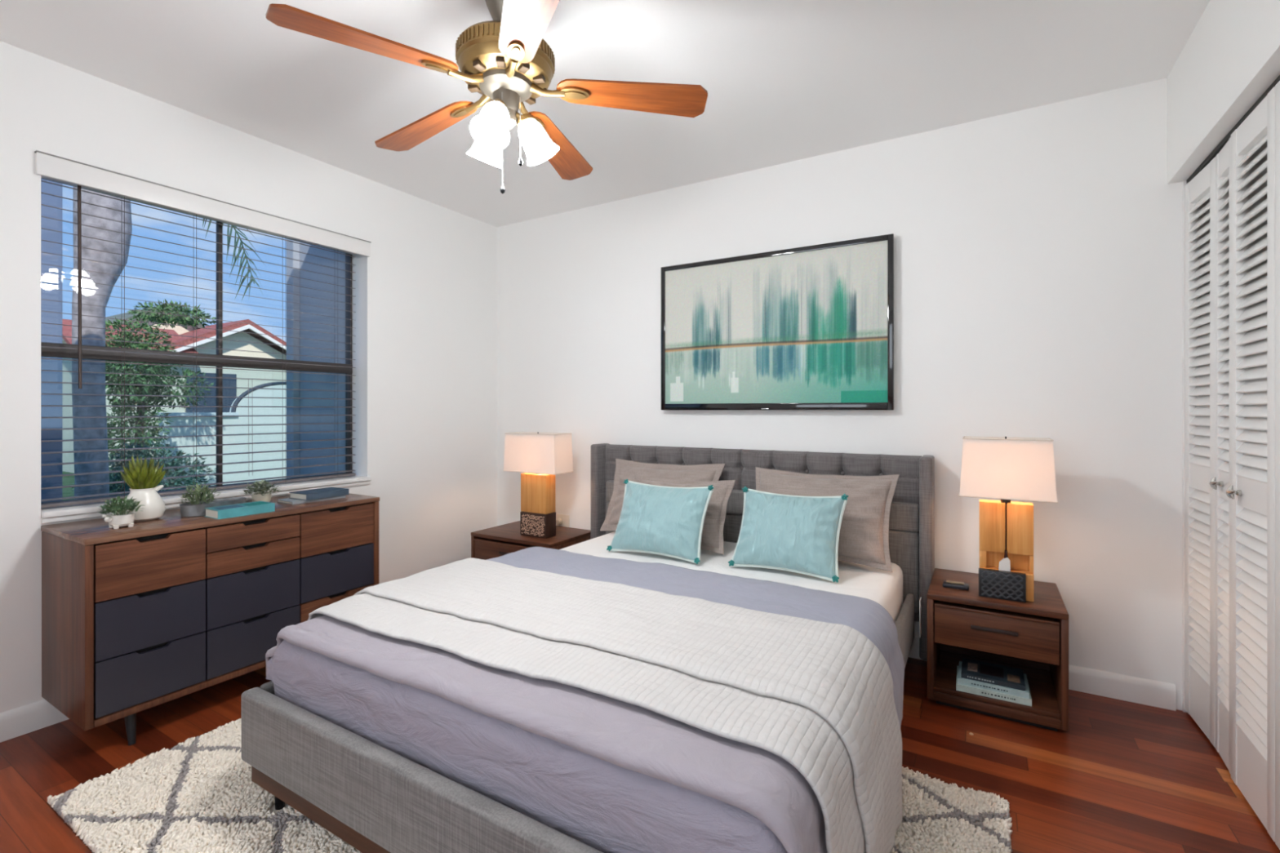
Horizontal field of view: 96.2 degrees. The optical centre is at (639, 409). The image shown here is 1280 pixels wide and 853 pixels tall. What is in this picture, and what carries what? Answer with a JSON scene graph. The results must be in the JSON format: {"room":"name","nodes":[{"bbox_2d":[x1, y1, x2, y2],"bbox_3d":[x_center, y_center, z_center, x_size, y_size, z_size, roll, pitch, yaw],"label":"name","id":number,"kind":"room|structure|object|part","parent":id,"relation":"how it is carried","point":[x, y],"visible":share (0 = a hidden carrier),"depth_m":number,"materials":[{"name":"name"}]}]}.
{"room":"bedroom","nodes":[
{"label":"bedroom","id":0,"kind":"room"},
{"bbox_2d":[0,40,497,713],"bbox_3d":[-2.131,-0.066,2.364,0.200,2.440,4.050,0,0,31],"label":"wall","id":1,"kind":"structure","parent":0,"point":[424,330],"depth_m":2.94,"materials":[{"name":"white paint"}]},
{"bbox_2d":[0,699,69,742],"bbox_3d":[-2.039,1.106,2.309,0.016,0.096,4.050,0,0,31],"label":"baseboard","id":2,"kind":"structure","parent":1,"relation":"attached to","point":[33,717],"depth_m":2.05,"materials":[{"name":"white paint"}]},
{"bbox_2d":[34,150,371,257],"bbox_3d":[-1.841,-0.891,2.633,0.023,0.082,1.314,0,0,31],"label":"window valance","id":3,"kind":"object","parent":1,"relation":"attached to","point":[46,165],"visible":1,"depth_m":2.45,"materials":[{"name":"white paint"}]},
{"bbox_2d":[40,177,371,523],"bbox_3d":[-1.917,-0.255,2.691,0.212,1.338,1.302,0,0,31],"label":"window","id":4,"kind":"structure","parent":1,"relation":"in","point":[55,514],"depth_m":2.70,"materials":[{"name":"brown metal"}]},
{"bbox_2d":[40,176,355,508],"bbox_3d":[-1.911,-0.272,2.672,0.062,1.279,1.258,0,0,31],"label":"blind","id":5,"kind":"object","parent":4,"relation":"attached to","point":[80,383],"visible":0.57,"depth_m":2.49,"materials":[{"name":"brown metal"}]},
{"bbox_3d":[-2.112,-0.256,2.347,0.030,1.240,0.002,0,0,31],"label":"ladder cord","id":6,"kind":"part","parent":5,"relation":"part of","materials":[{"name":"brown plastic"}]},
{"bbox_3d":[-1.984,-0.256,2.562,0.030,1.240,0.002,0,0,31],"label":"ladder cord","id":7,"kind":"part","parent":5,"relation":"part of","materials":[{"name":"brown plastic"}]},
{"bbox_3d":[-1.919,-0.890,2.676,0.045,0.041,1.258,0,0,31],"label":"head rail","id":8,"kind":"part","parent":5,"relation":"part of","materials":[{"name":"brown metal"}]},
{"bbox_3d":[-1.917,0.361,2.675,0.028,0.014,1.250,0,0,31],"label":"rail","id":9,"kind":"part","parent":5,"relation":"part of","materials":[{"name":"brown metal"}]},
{"bbox_3d":[-1.857,0.084,2.725,0.002,0.460,0.004,0,0,31],"label":"pull cord","id":10,"kind":"part","parent":5,"relation":"part of","materials":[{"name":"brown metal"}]},
{"bbox_3d":[-1.849,0.084,2.739,0.002,0.460,0.004,0,0,31],"label":"pull cord","id":11,"kind":"part","parent":5,"relation":"part of","materials":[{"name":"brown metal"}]},
{"bbox_3d":[-1.650,-0.256,3.119,0.030,1.240,0.002,0,0,31],"label":"ladder cord","id":12,"kind":"part","parent":5,"relation":"part of","materials":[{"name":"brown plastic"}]},
{"bbox_3d":[-1.885,0.383,2.673,0.137,0.022,1.301,0,0,31],"label":"sill","id":13,"kind":"part","parent":4,"relation":"part of","materials":[{"name":"white paint"}]},
{"bbox_2d":[0,0,1209,226],"bbox_3d":[-0.308,-1.346,1.273,4.450,0.120,4.250,0,0,31],"label":"ceiling","id":14,"kind":"structure","parent":0,"point":[784,81],"depth_m":2.15,"materials":[{"name":"white paint"}]},
{"bbox_2d":[266,0,707,194],"bbox_3d":[-0.434,-0.961,1.759,1.135,0.651,1.174,0,0,31],"label":"ceiling fan","id":15,"kind":"object","parent":14,"relation":"hanging from","point":[506,60],"visible":1,"depth_m":1.69,"materials":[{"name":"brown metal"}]},
{"bbox_3d":[-0.700,-0.952,1.496,0.457,0.052,0.131,0,0,-38],"label":"blade","id":16,"kind":"part","parent":15,"relation":"part of","materials":[{"name":"brown wood"}]},
{"bbox_3d":[-0.720,-0.952,1.941,0.457,0.052,0.131,0,0,34],"label":"blade","id":17,"kind":"part","parent":15,"relation":"part of","materials":[{"name":"brown wood"}]},
{"bbox_3d":[-0.478,-0.821,1.797,0.125,0.135,0.112,0,0,31],"label":"lamp shade","id":18,"kind":"part","parent":15,"relation":"part of","materials":[{"name":"white glass"}]},
{"bbox_3d":[-0.417,-0.821,1.632,0.110,0.135,0.123,0,0,31],"label":"lamp shade","id":19,"kind":"part","parent":15,"relation":"part of","materials":[{"name":"white glass"}]},
{"bbox_3d":[-0.405,-0.797,1.692,0.004,0.278,0.002,0,0,31],"label":"pull chain","id":20,"kind":"part","parent":15,"relation":"part of","materials":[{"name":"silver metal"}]},
{"bbox_3d":[-0.358,-0.844,1.719,0.004,0.185,0.002,0,0,31],"label":"pull chain","id":21,"kind":"part","parent":15,"relation":"part of","materials":[{"name":"silver metal"}]},
{"bbox_3d":[-0.271,-0.952,1.378,0.131,0.052,0.457,0,0,-20],"label":"blade","id":22,"kind":"part","parent":15,"relation":"part of","materials":[{"name":"brown wood"}]},
{"bbox_3d":[-0.306,-0.821,1.766,0.115,0.135,0.119,0,0,31],"label":"lamp shade","id":23,"kind":"part","parent":15,"relation":"part of","materials":[{"name":"white glass"}]},
{"bbox_3d":[-0.303,-0.952,2.097,0.131,0.052,0.457,0,0,16],"label":"blade","id":24,"kind":"part","parent":15,"relation":"part of","materials":[{"name":"brown wood"}]},
{"bbox_3d":[-0.026,-0.952,1.749,0.457,0.052,0.131,0,0,-2],"label":"blade","id":25,"kind":"part","parent":15,"relation":"part of","materials":[{"name":"brown wood"}]},
{"bbox_2d":[0,657,1279,852],"bbox_3d":[-0.308,1.204,1.273,4.450,0.100,4.250,0,0,31],"label":"floor","id":26,"kind":"structure","parent":0,"point":[1125,776],"depth_m":1.85,"materials":[{"name":"red wood"}]},
{"bbox_2d":[40,493,379,745],"bbox_3d":[-1.708,0.787,2.418,0.439,0.737,1.057,0,0,31],"label":"dresser","id":27,"kind":"object","parent":26,"relation":"on","point":[143,615],"visible":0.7,"depth_m":2.09,"materials":[{"name":"brown wood"}]},
{"bbox_2d":[94,494,143,528],"bbox_3d":[-1.853,0.361,2.052,0.141,0.116,0.132,0,0,31],"label":"pot","id":28,"kind":"object","parent":27,"relation":"on","point":[118,518],"visible":1,"depth_m":2.03,"materials":[{"name":"white ceramic"}]},
{"bbox_3d":[-1.857,0.392,2.044,0.072,0.055,0.090,0,0,31],"label":"pot","id":29,"kind":"part","parent":28,"relation":"part of","materials":[{"name":"white ceramic"}]},
{"bbox_3d":[-1.765,1.096,1.990,0.046,0.120,0.034,0,0,31],"label":"leg","id":30,"kind":"part","parent":27,"relation":"part of","materials":[{"name":"grey metal"}]},
{"bbox_2d":[120,456,166,522],"bbox_3d":[-1.889,0.297,2.185,0.132,0.245,0.134,0,0,31],"label":"vase","id":31,"kind":"object","parent":27,"relation":"on","point":[143,481],"visible":0.95,"depth_m":2.16,"materials":[{"name":"white ceramic"}]},
{"bbox_3d":[-1.711,0.921,2.019,0.020,0.180,0.310,0,0,31],"label":"drawer","id":32,"kind":"part","parent":27,"relation":"part of","materials":[{"name":"grey paint"}]},
{"bbox_3d":[-1.711,0.732,2.019,0.020,0.190,0.310,0,0,31],"label":"drawer","id":33,"kind":"part","parent":27,"relation":"part of","materials":[{"name":"grey paint"}]},
{"bbox_3d":[-1.711,0.538,2.019,0.020,0.186,0.310,0,0,31],"label":"drawer","id":34,"kind":"part","parent":27,"relation":"part of","materials":[{"name":"brown wood"}]},
{"bbox_3d":[-1.723,0.840,2.026,0.008,0.017,0.100,0,0,31],"label":"finger pull","id":35,"kind":"part","parent":27,"relation":"part of","materials":[{"name":"black"}]},
{"bbox_3d":[-1.723,0.645,2.026,0.008,0.017,0.100,0,0,31],"label":"finger pull","id":36,"kind":"part","parent":27,"relation":"part of","materials":[{"name":"black wood"}]},
{"bbox_3d":[-1.723,0.454,2.026,0.008,0.017,0.100,0,0,31],"label":"finger pull","id":37,"kind":"part","parent":27,"relation":"part of","materials":[{"name":"black"}]},
{"bbox_2d":[177,482,246,517],"bbox_3d":[-1.732,0.351,2.332,0.131,0.135,0.239,0,0,31],"label":"planter","id":38,"kind":"object","parent":27,"relation":"on","point":[196,508],"visible":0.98,"depth_m":2.27,"materials":[{"name":"metal"}]},
{"bbox_2d":[204,501,275,519],"bbox_3d":[-1.605,0.402,2.309,0.110,0.035,0.205,0,0,31],"label":"book","id":39,"kind":"object","parent":27,"relation":"on","point":[257,507],"visible":1,"depth_m":2.27,"materials":[{"name":"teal paper"}]},
{"bbox_2d":[209,504,245,510],"bbox_3d":[-1.624,0.385,2.266,0.077,0.001,0.092,0,0,31],"label":"book","id":40,"kind":"object","parent":39,"relation":"on","point":[233,507],"depth_m":2.26,"materials":[{"name":"teal paper"}]},
{"bbox_2d":[240,501,270,506],"bbox_3d":[-1.574,0.385,2.350,0.077,0.001,0.082,0,0,31],"label":"book","id":41,"kind":"object","parent":39,"relation":"on","point":[258,503],"depth_m":2.34,"materials":[{"name":"teal paper"}]},
{"bbox_3d":[-1.542,0.921,2.302,0.020,0.180,0.340,0,0,31],"label":"drawer","id":42,"kind":"part","parent":27,"relation":"part of","materials":[{"name":"grey paint"}]},
{"bbox_3d":[-1.542,0.732,2.302,0.020,0.190,0.340,0,0,31],"label":"drawer","id":43,"kind":"part","parent":27,"relation":"part of","materials":[{"name":"grey paint"}]},
{"bbox_3d":[-1.542,0.491,2.302,0.020,0.090,0.340,0,0,31],"label":"drawer","id":44,"kind":"part","parent":27,"relation":"part of","materials":[{"name":"brown wood"}]},
{"bbox_3d":[-1.542,0.586,2.302,0.020,0.090,0.340,0,0,31],"label":"drawer","id":45,"kind":"part","parent":27,"relation":"part of","materials":[{"name":"brown wood"}]},
{"bbox_3d":[-1.554,0.840,2.309,0.008,0.017,0.100,0,0,31],"label":"finger pull","id":46,"kind":"part","parent":27,"relation":"part of","materials":[{"name":"black"}]},
{"bbox_3d":[-1.554,0.645,2.309,0.008,0.017,0.100,0,0,31],"label":"finger pull","id":47,"kind":"part","parent":27,"relation":"part of","materials":[{"name":"black"}]},
{"bbox_3d":[-1.554,0.454,2.309,0.008,0.017,0.100,0,0,31],"label":"finger pull","id":48,"kind":"part","parent":27,"relation":"part of","materials":[{"name":"black"}]},
{"bbox_3d":[-1.554,0.549,2.309,0.008,0.017,0.100,0,0,31],"label":"finger pull","id":49,"kind":"part","parent":27,"relation":"part of","materials":[{"name":"black"}]},
{"bbox_2d":[240,479,282,502],"bbox_3d":[-1.691,0.364,2.566,0.168,0.111,0.163,0,0,31],"label":"pot","id":50,"kind":"object","parent":27,"relation":"on","point":[260,495],"visible":0.95,"depth_m":2.55,"materials":[{"name":"beige ceramic"}]},
{"bbox_3d":[-1.690,0.396,2.566,0.076,0.047,0.076,0,0,31],"label":"pot","id":51,"kind":"part","parent":50,"relation":"part of","materials":[{"name":"beige ceramic"}]},
{"bbox_2d":[276,494,346,504],"bbox_3d":[-1.526,0.413,2.675,0.134,0.012,0.247,0,0,31],"label":"book","id":52,"kind":"object","parent":27,"relation":"on","point":[287,500],"visible":0.7,"depth_m":2.60,"materials":[{"name":"beige paper"}]},
{"bbox_2d":[288,487,348,500],"bbox_3d":[-1.504,0.393,2.697,0.142,0.028,0.210,0,0,31],"label":"book","id":53,"kind":"object","parent":52,"relation":"on","point":[313,494],"visible":1,"depth_m":2.65,"materials":[{"name":"paper"}]},
{"bbox_3d":[-1.377,0.454,2.604,0.008,0.017,0.100,0,0,31],"label":"finger pull","id":54,"kind":"part","parent":27,"relation":"part of","materials":[{"name":"black"}]},
{"bbox_3d":[-1.365,0.921,2.597,0.020,0.180,0.338,0,0,31],"label":"drawer","id":55,"kind":"part","parent":27,"relation":"part of","materials":[{"name":"brown wood"}]},
{"bbox_3d":[-1.365,0.732,2.597,0.020,0.190,0.338,0,0,31],"label":"drawer","id":56,"kind":"part","parent":27,"relation":"part of","materials":[{"name":"grey paint"}]},
{"bbox_3d":[-1.365,0.538,2.597,0.020,0.186,0.338,0,0,31],"label":"drawer","id":57,"kind":"part","parent":27,"relation":"part of","materials":[{"name":"brown wood"}]},
{"bbox_3d":[-1.377,0.840,2.604,0.008,0.017,0.100,0,0,31],"label":"finger pull","id":58,"kind":"part","parent":27,"relation":"part of","materials":[{"name":"black"}]},
{"bbox_3d":[-1.377,0.645,2.604,0.008,0.017,0.100,0,0,31],"label":"finger pull","id":59,"kind":"part","parent":27,"relation":"part of","materials":[{"name":"black wood"}]},
{"bbox_2d":[47,718,1012,852],"bbox_3d":[-0.329,1.141,1.680,2.429,0.026,1.456,0,0,31],"label":"shag rug","id":60,"kind":"object","parent":26,"relation":"on","point":[199,794],"visible":0.35,"depth_m":1.62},
{"bbox_2d":[471,520,591,559],"bbox_3d":[-0.662,0.954,3.558,0.625,0.400,0.433,0,0,31],"label":"nightstand","id":61,"kind":"object","parent":26,"relation":"on","point":[497,541],"visible":0.29,"depth_m":3.46,"materials":[{"name":"brown wood"}]},
{"bbox_3d":[-0.920,0.955,3.714,0.022,0.358,0.429,0,0,31],"label":"panel","id":62,"kind":"part","parent":61,"relation":"part of","materials":[{"name":"brown wood"}]},
{"bbox_3d":[-0.772,0.849,3.375,0.150,0.014,0.006,0,0,31],"label":"slot handle","id":63,"kind":"part","parent":61,"relation":"part of","materials":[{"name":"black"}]},
{"bbox_3d":[-0.670,0.859,3.545,0.573,0.138,0.402,0,0,31],"label":"drawer","id":64,"kind":"part","parent":61,"relation":"part of","materials":[{"name":"brown wood"}]},
{"bbox_2d":[503,431,573,538],"bbox_3d":[-0.612,0.444,3.447,0.401,0.620,0.175,0,0,31],"label":"table lamp","id":65,"kind":"object","parent":61,"relation":"on","point":[541,456],"visible":1,"depth_m":3.39,"materials":[{"name":"white fabric"}]},
{"bbox_3d":[-0.612,0.256,3.447,0.396,0.227,0.170,0,0,31],"label":"lamp shade","id":66,"kind":"part","parent":65,"relation":"part of","materials":[{"name":"fabric"}]},
{"bbox_3d":[-0.403,0.955,3.405,0.022,0.358,0.429,0,0,31],"label":"panel","id":67,"kind":"part","parent":61,"relation":"part of","materials":[{"name":"brown wood"}]},
{"bbox_2d":[241,443,934,852],"bbox_3d":[0.020,0.680,2.179,1.822,0.948,2.102,0,0,31],"label":"frame","id":68,"kind":"object","parent":26,"relation":"on","point":[374,798],"visible":0.24,"depth_m":1.52,"materials":[{"name":"grey fabric"}]},
{"bbox_3d":[-0.623,0.914,2.519,0.030,0.200,1.924,0,0,31],"label":"rail","id":69,"kind":"part","parent":68,"relation":"part of","materials":[{"name":"grey fabric"}]},
{"bbox_3d":[-0.465,0.914,1.274,1.580,0.200,0.050,0,0,31],"label":"foot rail","id":70,"kind":"part","parent":68,"relation":"part of","materials":[{"name":"grey fabric"}]},
{"bbox_2d":[560,531,921,637],"bbox_3d":[0.089,0.812,2.122,1.579,0.273,1.870,0,0,31],"label":"mattress","id":71,"kind":"object","parent":68,"relation":"on","point":[885,588],"visible":0.09,"depth_m":2.39,"materials":[{"name":"white fabric"}]},
{"bbox_2d":[265,640,787,852],"bbox_3d":[-0.375,0.752,1.427,1.595,0.192,0.292,0,0,31],"label":"blanket","id":72,"kind":"object","parent":71,"relation":"on","point":[606,806],"visible":0.48,"depth_m":1.19,"materials":[{"name":"grey"}]},
{"bbox_2d":[265,614,826,852],"bbox_3d":[-0.137,0.805,1.807,1.667,0.342,1.167,0,0,31],"label":"duvet","id":73,"kind":"object","parent":71,"relation":"on","point":[757,781],"visible":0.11,"depth_m":1.17,"materials":[{"name":"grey fabric"}]},
{"bbox_2d":[307,557,902,852],"bbox_3d":[-0.203,0.815,1.683,1.739,0.449,0.678,0,0,31],"label":"coverlet","id":74,"kind":"object","parent":73,"relation":"on","point":[818,696],"visible":0.99,"depth_m":1.42,"materials":[{"name":"grey fabric"}]},
{"bbox_2d":[487,546,904,726],"bbox_3d":[0.053,0.794,2.098,1.657,0.345,0.508,0,0,31],"label":"blanket","id":75,"kind":"object","parent":73,"relation":"on","point":[867,616],"visible":0.65,"depth_m":1.99,"materials":[{"name":"grey"}]},
{"bbox_2d":[606,479,713,564],"bbox_3d":[0.093,0.507,2.674,0.483,0.329,0.207,0,0,31],"label":"throw cushion","id":76,"kind":"object","parent":71,"relation":"on","point":[660,520],"visible":1,"depth_m":2.62,"materials":[{"name":"teal fabric"}]},
{"bbox_2d":[600,458,724,530],"bbox_3d":[0.109,0.474,3.074,0.664,0.387,0.209,0,0,27],"label":"sham pillow","id":77,"kind":"object","parent":71,"relation":"on","point":[625,469],"visible":0.3,"depth_m":3.12,"materials":[{"name":"grey fabric"}]},
{"bbox_2d":[634,474,735,554],"bbox_3d":[0.176,0.504,2.837,0.566,0.329,0.185,0,0,31],"label":"sham pillow","id":78,"kind":"object","parent":71,"relation":"on","point":[712,538],"visible":0.34,"depth_m":2.73,"materials":[{"name":"grey fabric"}]},
{"bbox_2d":[728,486,848,582],"bbox_3d":[0.618,0.508,2.410,0.464,0.327,0.214,0,0,31],"label":"throw cushion","id":79,"kind":"object","parent":71,"relation":"on","point":[798,534],"visible":1,"depth_m":2.35,"materials":[{"name":"teal fabric"}]},
{"bbox_2d":[755,466,899,572],"bbox_3d":[0.800,0.474,2.599,0.666,0.387,0.237,0,0,31],"label":"sham pillow","id":80,"kind":"object","parent":71,"relation":"on","point":[864,526],"visible":0.56,"depth_m":2.48,"materials":[{"name":"grey fabric"}]},
{"bbox_3d":[0.524,0.661,2.984,1.671,0.485,0.046,0,0,31],"label":"panel","id":81,"kind":"part","parent":68,"relation":"part of","materials":[{"name":"grey fabric"}]},
{"bbox_3d":[0.540,0.582,3.049,1.724,0.745,0.075,0,0,31],"label":"headboard","id":82,"kind":"part","parent":68,"relation":"part of","materials":[{"name":"grey fabric"}]},
{"bbox_3d":[0.707,0.914,1.723,0.030,0.200,1.924,0,0,31],"label":"rail","id":83,"kind":"part","parent":68,"relation":"part of","materials":[{"name":"grey fabric"}]},
{"bbox_2d":[927,568,1068,731],"bbox_3d":[1.424,0.936,2.315,0.448,0.435,0.423,0,0,31],"label":"nightstand","id":84,"kind":"object","parent":26,"relation":"on","point":[1032,637],"visible":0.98,"depth_m":2.17,"materials":[{"name":"brown wood"}]},
{"bbox_3d":[1.242,0.938,2.426,0.022,0.392,0.419,0,0,31],"label":"panel","id":85,"kind":"part","parent":84,"relation":"part of","materials":[{"name":"brown wood"}]},
{"bbox_2d":[942,580,968,590],"bbox_3d":[1.277,0.708,2.323,0.092,0.022,0.050,0,0,31],"label":"remote control","id":86,"kind":"object","parent":84,"relation":"on","point":[946,584],"visible":1,"depth_m":2.31,"materials":[{"name":"black plastic"}]},
{"bbox_2d":[955,665,1031,706],"bbox_3d":[1.370,1.070,2.235,0.245,0.024,0.189,0,0,31],"label":"book","id":87,"kind":"object","parent":84,"relation":"on","point":[961,687],"visible":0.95,"depth_m":2.16,"materials":[{"name":"beige paper"}]},
{"bbox_2d":[957,661,1029,698],"bbox_3d":[1.370,1.047,2.235,0.230,0.021,0.175,0,0,31],"label":"book","id":88,"kind":"object","parent":87,"relation":"on","point":[1025,694],"visible":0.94,"depth_m":2.17,"materials":[{"name":"beige paper"}]},
{"bbox_2d":[960,657,1025,690],"bbox_3d":[1.371,1.026,2.236,0.206,0.020,0.158,0,0,31],"label":"book","id":89,"kind":"object","parent":88,"relation":"on","point":[975,670],"visible":1,"depth_m":2.21,"materials":[{"name":"paper"}]},
{"bbox_2d":[967,662,977,671],"bbox_3d":[1.314,1.017,2.270,0.033,0.001,0.078,0,0,31],"label":"picture","id":90,"kind":"object","parent":89,"relation":"on","point":[971,666],"depth_m":2.27},
{"bbox_2d":[979,663,1004,678],"bbox_3d":[1.369,1.017,2.237,0.078,0.001,0.094,0,0,31],"label":"picture","id":91,"kind":"object","parent":89,"relation":"on","point":[985,669],"depth_m":2.23},
{"bbox_2d":[1007,674,1020,683],"bbox_3d":[1.414,1.017,2.174,0.039,0.001,0.063,0,0,31],"label":"picture","id":92,"kind":"object","parent":89,"relation":"on","point":[1011,678],"depth_m":2.17},
{"bbox_3d":[1.317,0.822,2.136,0.150,0.014,0.006,0,0,31],"label":"slot handle","id":93,"kind":"part","parent":84,"relation":"part of","materials":[{"name":"black"}]},
{"bbox_3d":[1.529,0.938,2.490,0.403,0.392,0.010,0,0,31],"label":"panel","id":94,"kind":"part","parent":84,"relation":"part of","materials":[{"name":"brown wood"}]},
{"bbox_3d":[1.323,1.117,2.147,0.403,0.033,0.018,0,0,31],"label":"rail","id":95,"kind":"part","parent":84,"relation":"part of","materials":[{"name":"brown wood"}]},
{"bbox_3d":[1.416,0.832,2.302,0.396,0.153,0.392,0,0,31],"label":"drawer","id":96,"kind":"part","parent":84,"relation":"part of","materials":[{"name":"brown wood"}]},
{"bbox_2d":[959,436,1057,602],"bbox_3d":[1.415,0.411,2.223,0.313,0.615,0.175,0,0,31],"label":"table lamp","id":97,"kind":"object","parent":84,"relation":"on","point":[1006,469],"visible":0.99,"depth_m":2.18,"materials":[{"name":"white fabric"}]},
{"bbox_2d":[998,549,1010,571],"bbox_3d":[1.398,0.576,2.203,0.038,0.080,0.014,0,0,31],"label":"perfume bottle","id":98,"kind":"object","parent":97,"relation":"in","point":[1004,564],"visible":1,"depth_m":2.20,"materials":[{"name":"white glass"}]},
{"bbox_3d":[1.415,0.341,2.223,0.036,0.046,0.035,0,0,31],"label":"socket stem","id":99,"kind":"part","parent":97,"relation":"part of","materials":[{"name":"black metal"}]},
{"bbox_3d":[1.415,0.223,2.223,0.308,0.222,0.170,0,0,31],"label":"lamp shade","id":100,"kind":"part","parent":97,"relation":"part of","materials":[{"name":"fabric"}]},
{"bbox_3d":[1.608,0.938,2.207,0.022,0.392,0.419,0,0,31],"label":"panel","id":101,"kind":"part","parent":84,"relation":"part of","materials":[{"name":"brown wood"}]},
{"bbox_2d":[497,77,1266,710],"bbox_3d":[0.757,-0.066,3.053,4.450,2.440,0.100,0,0,31],"label":"wall","id":102,"kind":"structure","parent":0,"point":[1037,251],"depth_m":2.56,"materials":[{"name":"white paint"}]},
{"bbox_2d":[555,514,569,527],"bbox_3d":[-0.510,0.737,3.735,0.105,0.105,0.032,0,0,31],"label":"wall outlet","id":103,"kind":"object","parent":102,"relation":"attached to","point":[562,520],"visible":0.76,"depth_m":3.73,"materials":[{"name":"beige plastic"}]},
{"bbox_2d":[661,233,893,409],"bbox_3d":[0.664,-0.409,3.017,1.237,0.823,0.058,0,0,31],"label":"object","id":104,"kind":"object","parent":102,"relation":"attached to","point":[810,327],"visible":1,"depth_m":2.95,"materials":[{"name":"black"}]},
{"bbox_2d":[908,636,1176,711],"bbox_3d":[0.524,1.106,3.126,3.575,0.096,0.016,0,0,31],"label":"baseboard","id":105,"kind":"structure","parent":102,"relation":"attached to","point":[1158,694],"depth_m":2.29,"materials":[{"name":"white paint"}]},
{"bbox_2d":[1182,180,1202,712],"bbox_3d":[2.100,0.140,2.185,0.054,2.028,0.012,0,0,31],"label":"trim","id":106,"kind":"structure","parent":102,"relation":"attached to","point":[1184,183],"depth_m":2.19,"materials":[{"name":"white paint"}]},
{"bbox_2d":[1167,0,1279,184],"bbox_3d":[1.302,-0.066,0.309,0.697,2.440,4.050,0,0,31],"label":"wall","id":107,"kind":"structure","parent":0,"point":[1231,56],"depth_m":1.76,"materials":[{"name":"white paint"}]},
{"bbox_2d":[1184,156,1215,747],"bbox_3d":[2.022,0.144,2.058,0.031,1.996,0.286,0,0,29],"label":"door","id":108,"kind":"structure","parent":107,"relation":"in","point":[1199,371],"depth_m":2.08,"materials":[{"name":"white paint"}]},
{"bbox_2d":[1208,137,1231,774],"bbox_3d":[1.891,0.144,1.859,0.062,1.996,0.179,0,0,31],"label":"door","id":109,"kind":"structure","parent":107,"relation":"in","point":[1221,482],"depth_m":1.88,"materials":[{"name":"white paint"}]},
{"bbox_3d":[1.887,0.240,1.881,0.033,0.042,0.044,0,0,31],"label":"knob","id":110,"kind":"part","parent":109,"relation":"part of","materials":[{"name":"silver metal"}]},
{"bbox_2d":[1186,75,1279,183],"bbox_3d":[1.476,-0.867,1.152,0.024,0.018,2.416,0,0,31],"label":"trim","id":111,"kind":"structure","parent":107,"relation":"attached to","point":[1225,140],"depth_m":1.82,"materials":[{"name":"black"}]},
{"bbox_2d":[1226,86,1275,841],"bbox_3d":[1.754,0.144,1.649,0.059,1.996,0.312,0,0,31],"label":"door","id":112,"kind":"structure","parent":107,"relation":"in","point":[1251,490],"depth_m":1.65,"materials":[{"name":"white paint"}]},
{"bbox_3d":[1.785,0.247,1.726,0.033,0.042,0.044,0,0,31],"label":"knob","id":113,"kind":"part","parent":112,"relation":"part of","materials":[{"name":"silver metal"}]},
{"bbox_2d":[1275,80,1279,849],"bbox_3d":[1.585,0.144,1.330,0.031,1.996,0.400,0,0,29],"label":"door","id":114,"kind":"structure","parent":107,"relation":"in","point":[1277,85],"depth_m":1.50,"materials":[{"name":"white paint"}]},
{"label":"outside","id":115,"kind":"structure","parent":0,"visible":0},
{"bbox_2d":[62,471,123,500],"bbox_3d":[-16.990,1.404,16.530,39.750,0.200,55.000,0,0,31],"label":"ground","id":116,"kind":"structure","parent":115,"point":[66,480],"depth_m":10.02,"materials":[{"name":"green plant"}]},
{"bbox_2d":[40,178,62,502],"bbox_3d":[-3.506,-0.371,2.939,0.150,3.350,0.765,0,0,31],"label":"pillar","id":117,"kind":"structure","parent":116,"relation":"on","point":[47,211],"depth_m":3.19,"materials":[{"name":"blue stone"}]},
{"bbox_2d":[71,438,216,499],"bbox_3d":[-4.901,0.850,5.749,1.028,1.176,1.179,0,0,31],"label":"bush","id":118,"kind":"object","parent":116,"relation":"on","point":[177,472],"visible":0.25,"depth_m":5.71,"materials":[{"name":"green plant"}]},
{"bbox_2d":[105,299,216,481],"bbox_3d":[-6.329,-0.086,7.495,0.932,2.804,1.522,0,0,3],"label":"leafy tree","id":119,"kind":"object","parent":116,"relation":"on","point":[141,369],"visible":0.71,"depth_m":7.25,"materials":[{"name":"green plant"}]},
{"bbox_2d":[71,186,265,499],"bbox_3d":[-4.571,-0.888,4.654,2.570,4.409,2.602,0,0,41],"label":"palm tree","id":120,"kind":"object","parent":116,"relation":"on","point":[88,254],"visible":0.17,"depth_m":4.39,"materials":[{"name":"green plant"}]},
{"bbox_2d":[62,306,286,473],"bbox_3d":[-12.371,-0.631,14.611,6.250,3.870,4.650,0,0,31],"label":"house","id":121,"kind":"structure","parent":116,"relation":"on","point":[67,423],"depth_m":13.32,"materials":[{"name":"beige paint"}]},
{"bbox_3d":[-9.411,-1.581,13.626,0.060,0.910,3.100,0,0,31],"label":"gable trim","id":122,"kind":"part","parent":121,"relation":"part of","materials":[{"name":"white paint"}]},
{"bbox_2d":[155,381,286,490],"bbox_3d":[-6.586,0.404,9.662,0.220,1.800,2.500,0,0,31],"label":"wall","id":123,"kind":"structure","parent":116,"relation":"on","point":[178,421],"depth_m":9.54,"materials":[{"name":"white paint"}]},
{"bbox_2d":[286,239,345,478],"bbox_3d":[-1.890,-0.271,3.498,0.550,3.150,0.225,0,0,31],"label":"wall","id":124,"kind":"structure","parent":116,"relation":"on","point":[291,315],"depth_m":3.46,"materials":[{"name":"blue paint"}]}
]}

